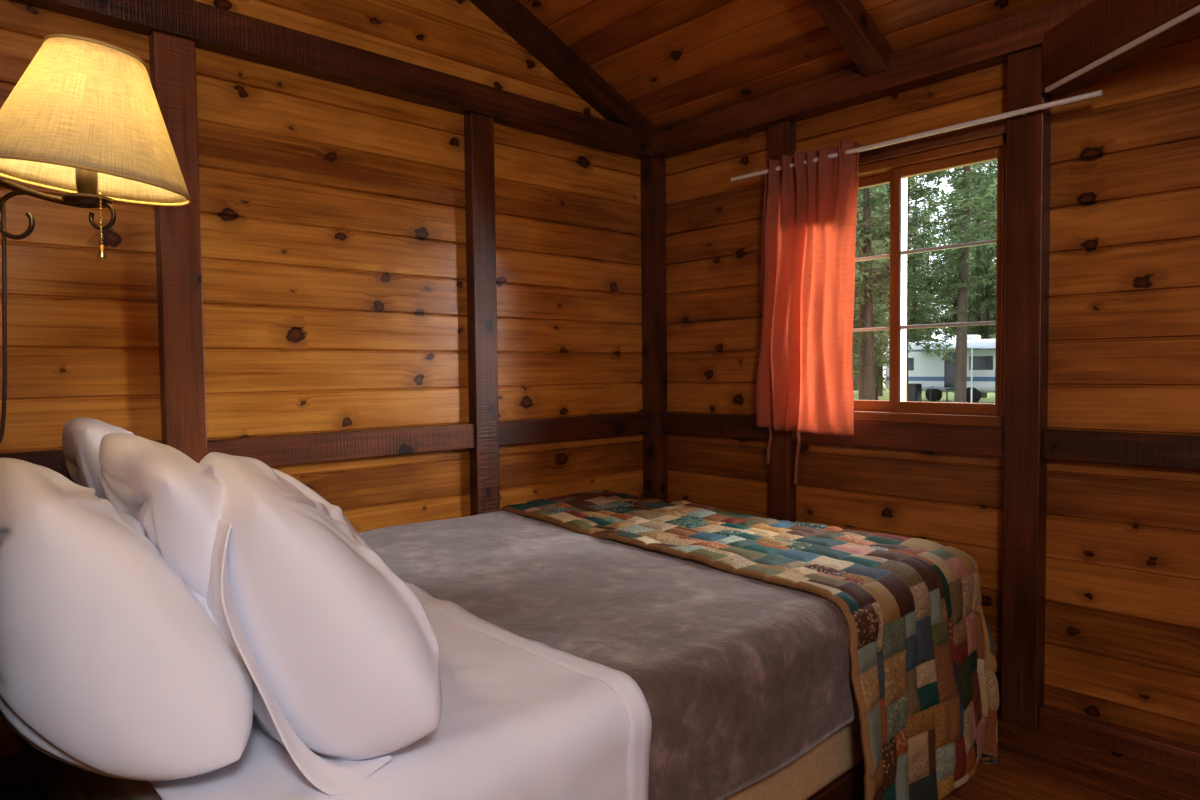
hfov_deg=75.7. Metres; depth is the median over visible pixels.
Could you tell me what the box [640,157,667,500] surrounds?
trim
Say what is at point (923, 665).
patchwork quilt
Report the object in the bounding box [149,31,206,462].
wooden post
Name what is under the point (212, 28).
beam
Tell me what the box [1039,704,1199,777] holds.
baseboard
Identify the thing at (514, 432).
trim
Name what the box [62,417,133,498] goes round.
pillow
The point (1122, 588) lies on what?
wall
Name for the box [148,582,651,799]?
sheet
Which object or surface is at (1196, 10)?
trim
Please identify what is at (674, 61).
ceiling
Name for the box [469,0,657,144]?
trim
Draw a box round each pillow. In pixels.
[0,458,252,780]
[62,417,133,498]
[99,433,223,598]
[199,452,441,795]
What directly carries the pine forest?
on the ground
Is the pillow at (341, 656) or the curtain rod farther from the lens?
the curtain rod
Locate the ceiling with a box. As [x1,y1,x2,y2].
[518,0,1057,128]
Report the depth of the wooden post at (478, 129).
2.97 m
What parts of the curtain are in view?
panel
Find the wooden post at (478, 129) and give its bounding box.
[464,112,499,515]
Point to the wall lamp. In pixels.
(84, 121)
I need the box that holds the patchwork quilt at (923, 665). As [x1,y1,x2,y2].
[501,490,999,799]
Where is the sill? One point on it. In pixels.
(873, 416)
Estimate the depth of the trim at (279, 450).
2.62 m
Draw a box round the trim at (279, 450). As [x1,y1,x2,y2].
[207,423,474,466]
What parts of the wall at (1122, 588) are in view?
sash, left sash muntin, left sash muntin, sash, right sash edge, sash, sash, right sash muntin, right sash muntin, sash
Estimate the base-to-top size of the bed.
0.980 m
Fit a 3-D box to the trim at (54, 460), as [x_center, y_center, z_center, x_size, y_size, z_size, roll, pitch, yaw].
[-1.491,0.184,2.071,0.575,0.095,0.042,-3,3,-43]
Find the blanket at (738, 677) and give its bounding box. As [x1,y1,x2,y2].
[358,510,857,799]
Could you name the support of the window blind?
attached to the wall at (1122, 588)
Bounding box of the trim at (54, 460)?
[0,443,162,483]
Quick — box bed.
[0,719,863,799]
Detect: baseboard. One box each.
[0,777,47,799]
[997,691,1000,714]
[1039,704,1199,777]
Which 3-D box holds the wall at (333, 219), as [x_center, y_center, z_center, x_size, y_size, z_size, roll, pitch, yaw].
[-1.323,-0.489,2.302,4.200,3.139,0.100,-3,3,-43]
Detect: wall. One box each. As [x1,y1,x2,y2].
[0,0,642,787]
[651,0,1199,746]
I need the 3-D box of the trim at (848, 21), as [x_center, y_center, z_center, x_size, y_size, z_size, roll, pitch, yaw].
[0.244,-1.589,2.048,2.104,0.949,0.090,-3,3,-43]
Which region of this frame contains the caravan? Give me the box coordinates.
[886,335,995,402]
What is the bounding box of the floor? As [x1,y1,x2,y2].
[852,714,1199,799]
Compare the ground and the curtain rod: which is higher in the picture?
the curtain rod
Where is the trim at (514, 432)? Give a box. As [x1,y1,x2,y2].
[499,412,647,445]
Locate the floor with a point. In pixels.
(1040, 764)
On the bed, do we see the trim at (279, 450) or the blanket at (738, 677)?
the blanket at (738, 677)
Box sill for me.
[854,410,1003,426]
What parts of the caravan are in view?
door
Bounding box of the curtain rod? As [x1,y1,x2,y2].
[731,90,1102,181]
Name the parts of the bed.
frame, mattress, frame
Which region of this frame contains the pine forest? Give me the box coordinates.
[852,160,996,402]
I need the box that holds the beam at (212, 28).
[10,0,651,159]
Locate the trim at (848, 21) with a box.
[808,0,894,76]
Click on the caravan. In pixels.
(933, 375)
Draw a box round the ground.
[854,377,994,402]
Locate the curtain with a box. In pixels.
[756,141,860,483]
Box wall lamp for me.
[0,34,192,442]
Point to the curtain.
(804, 381)
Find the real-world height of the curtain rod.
0.016 m

